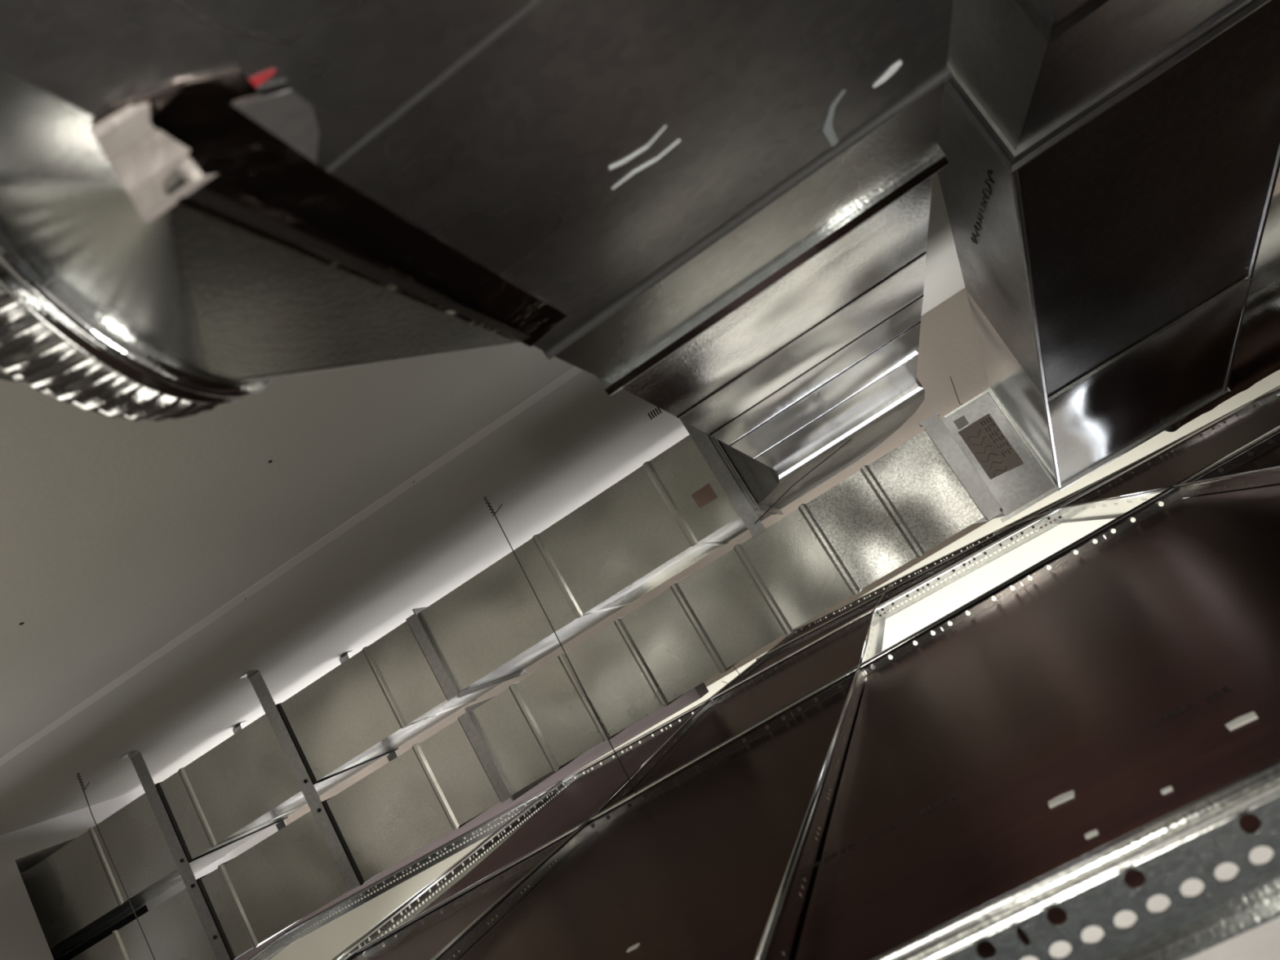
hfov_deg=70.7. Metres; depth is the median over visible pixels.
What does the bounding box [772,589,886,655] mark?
tile
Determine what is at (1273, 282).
wire
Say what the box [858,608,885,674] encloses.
cross tee
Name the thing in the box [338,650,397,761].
strap
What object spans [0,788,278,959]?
wall
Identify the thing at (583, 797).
tile
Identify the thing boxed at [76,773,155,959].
wire
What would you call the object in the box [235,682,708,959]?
metal rail
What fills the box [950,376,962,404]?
wire
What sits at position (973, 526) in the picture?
wall
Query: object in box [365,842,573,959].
tile
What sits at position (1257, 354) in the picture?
duct
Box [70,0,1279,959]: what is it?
duct
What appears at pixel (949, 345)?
beam
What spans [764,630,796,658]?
cross tee
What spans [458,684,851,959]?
tile
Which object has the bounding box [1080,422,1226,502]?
tile
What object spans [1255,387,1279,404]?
cross tee
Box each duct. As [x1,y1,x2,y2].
[0,0,953,959]
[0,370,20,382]
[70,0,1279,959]
[1164,191,1279,431]
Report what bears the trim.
attached to the wall at (22, 937)
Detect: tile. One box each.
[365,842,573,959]
[395,719,687,938]
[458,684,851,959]
[607,618,871,818]
[720,601,878,699]
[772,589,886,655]
[795,484,1279,959]
[880,516,1059,616]
[890,531,1010,593]
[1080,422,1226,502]
[1084,398,1279,502]
[1220,443,1279,476]
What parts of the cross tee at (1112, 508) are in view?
bulb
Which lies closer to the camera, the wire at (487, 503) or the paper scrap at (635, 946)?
the paper scrap at (635, 946)
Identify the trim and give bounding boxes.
[0,365,583,765]
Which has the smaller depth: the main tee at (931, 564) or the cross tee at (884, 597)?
the cross tee at (884, 597)
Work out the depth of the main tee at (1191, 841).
0.38 m
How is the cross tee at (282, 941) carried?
attached to the main tee at (1258, 446)
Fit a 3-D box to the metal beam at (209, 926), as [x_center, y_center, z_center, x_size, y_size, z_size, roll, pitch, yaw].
[-1.113,0.899,2.154,0.034,0.544,0.031,-33,-12,12]
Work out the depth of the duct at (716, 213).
0.48 m
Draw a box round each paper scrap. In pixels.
[626,942,639,952]
[1048,790,1074,808]
[1084,829,1097,839]
[1160,786,1173,795]
[1225,711,1257,730]
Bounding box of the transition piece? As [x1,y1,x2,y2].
[0,68,530,421]
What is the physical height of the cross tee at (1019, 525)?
0.047 m
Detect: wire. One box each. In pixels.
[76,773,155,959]
[483,496,635,793]
[721,667,751,684]
[755,439,851,523]
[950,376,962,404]
[1248,281,1275,294]
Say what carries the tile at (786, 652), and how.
on the cross tee at (884, 597)
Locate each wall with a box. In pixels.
[0,173,964,875]
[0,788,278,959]
[55,904,148,959]
[264,369,1279,959]
[703,518,993,687]
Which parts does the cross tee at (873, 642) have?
bulb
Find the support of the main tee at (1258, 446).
hanging from the wire at (487, 503)
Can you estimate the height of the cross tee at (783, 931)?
0.047 m
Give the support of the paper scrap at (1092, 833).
on the tile at (1115, 677)
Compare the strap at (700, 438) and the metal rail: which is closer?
the strap at (700, 438)
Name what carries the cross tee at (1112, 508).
attached to the main tee at (1258, 446)
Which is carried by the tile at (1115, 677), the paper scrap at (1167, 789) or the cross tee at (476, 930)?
the paper scrap at (1167, 789)
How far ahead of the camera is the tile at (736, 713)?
2.27 m
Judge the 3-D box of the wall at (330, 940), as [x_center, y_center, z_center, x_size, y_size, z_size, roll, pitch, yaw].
[1.232,1.764,2.763,11.400,2.700,14.600,-33,-12,12]
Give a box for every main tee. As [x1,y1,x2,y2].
[286,385,1279,943]
[340,425,1279,959]
[755,414,1235,660]
[795,480,1098,633]
[871,759,1279,959]
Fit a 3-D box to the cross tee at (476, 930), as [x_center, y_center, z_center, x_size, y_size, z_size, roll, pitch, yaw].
[-0.267,0.644,1.156,0.024,0.047,1.269,-33,-12,12]
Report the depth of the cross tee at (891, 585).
4.63 m
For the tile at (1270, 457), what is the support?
on the main tee at (1258, 446)
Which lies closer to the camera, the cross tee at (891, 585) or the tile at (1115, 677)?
the tile at (1115, 677)
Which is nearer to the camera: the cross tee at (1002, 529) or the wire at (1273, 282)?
the wire at (1273, 282)
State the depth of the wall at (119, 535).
1.49 m
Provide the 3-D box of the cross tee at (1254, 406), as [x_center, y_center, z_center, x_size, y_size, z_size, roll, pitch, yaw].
[1.934,-0.154,3.119,0.024,0.096,1.196,-33,-12,12]
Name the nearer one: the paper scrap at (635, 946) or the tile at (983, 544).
the paper scrap at (635, 946)
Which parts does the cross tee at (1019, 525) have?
bulb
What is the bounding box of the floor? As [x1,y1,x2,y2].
[1021,845,1279,959]
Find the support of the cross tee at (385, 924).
attached to the main tee at (1258, 446)
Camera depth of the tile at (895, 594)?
3.69 m
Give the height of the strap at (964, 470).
0.216 m
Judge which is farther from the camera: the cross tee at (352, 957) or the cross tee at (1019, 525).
the cross tee at (1019, 525)
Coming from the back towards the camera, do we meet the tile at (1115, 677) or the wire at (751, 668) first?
the wire at (751, 668)
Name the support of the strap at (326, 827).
hanging from the wall at (119, 535)
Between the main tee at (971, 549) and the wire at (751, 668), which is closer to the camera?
the wire at (751, 668)
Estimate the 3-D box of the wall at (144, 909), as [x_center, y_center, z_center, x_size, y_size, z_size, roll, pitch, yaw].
[-1.825,1.511,2.548,0.750,0.705,0.650,-33,-12,12]
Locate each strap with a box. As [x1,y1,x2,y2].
[232,720,286,830]
[239,669,360,891]
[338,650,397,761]
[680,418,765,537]
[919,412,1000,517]
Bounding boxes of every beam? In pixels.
[120,750,230,959]
[284,168,1279,825]
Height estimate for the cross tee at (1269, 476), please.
0.047 m
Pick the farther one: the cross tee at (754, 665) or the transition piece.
the cross tee at (754, 665)
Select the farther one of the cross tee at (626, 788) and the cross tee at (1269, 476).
the cross tee at (626, 788)
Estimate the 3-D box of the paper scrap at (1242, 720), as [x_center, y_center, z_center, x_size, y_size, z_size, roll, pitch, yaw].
[0.330,0.132,0.495,0.016,0.002,0.010,-35,-12,18]
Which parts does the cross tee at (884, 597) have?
bulb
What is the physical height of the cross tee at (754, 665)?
0.047 m
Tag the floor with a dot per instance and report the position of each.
(1262, 942)
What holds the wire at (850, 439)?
attached to the duct at (716, 213)
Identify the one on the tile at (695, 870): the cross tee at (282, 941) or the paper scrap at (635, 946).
the paper scrap at (635, 946)
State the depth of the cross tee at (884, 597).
3.43 m
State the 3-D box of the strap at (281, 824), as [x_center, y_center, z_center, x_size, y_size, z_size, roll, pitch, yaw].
[-1.013,0.929,2.533,0.030,0.544,0.031,-33,-12,12]
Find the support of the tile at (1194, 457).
on the cross tee at (1273, 395)
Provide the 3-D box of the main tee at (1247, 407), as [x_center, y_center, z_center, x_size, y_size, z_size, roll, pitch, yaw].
[0.486,0.575,2.869,4.271,0.150,0.024,-33,-12,12]
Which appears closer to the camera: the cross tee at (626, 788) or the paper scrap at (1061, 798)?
the paper scrap at (1061, 798)
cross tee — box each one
[248,930,291,959]
[331,780,564,959]
[343,952,356,959]
[430,818,594,959]
[589,699,711,827]
[710,654,766,704]
[754,664,866,959]
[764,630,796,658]
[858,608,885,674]
[875,591,888,616]
[884,582,893,595]
[991,524,1017,534]
[1014,508,1061,530]
[1055,485,1172,523]
[1153,399,1255,453]
[1172,465,1279,498]
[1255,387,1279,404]

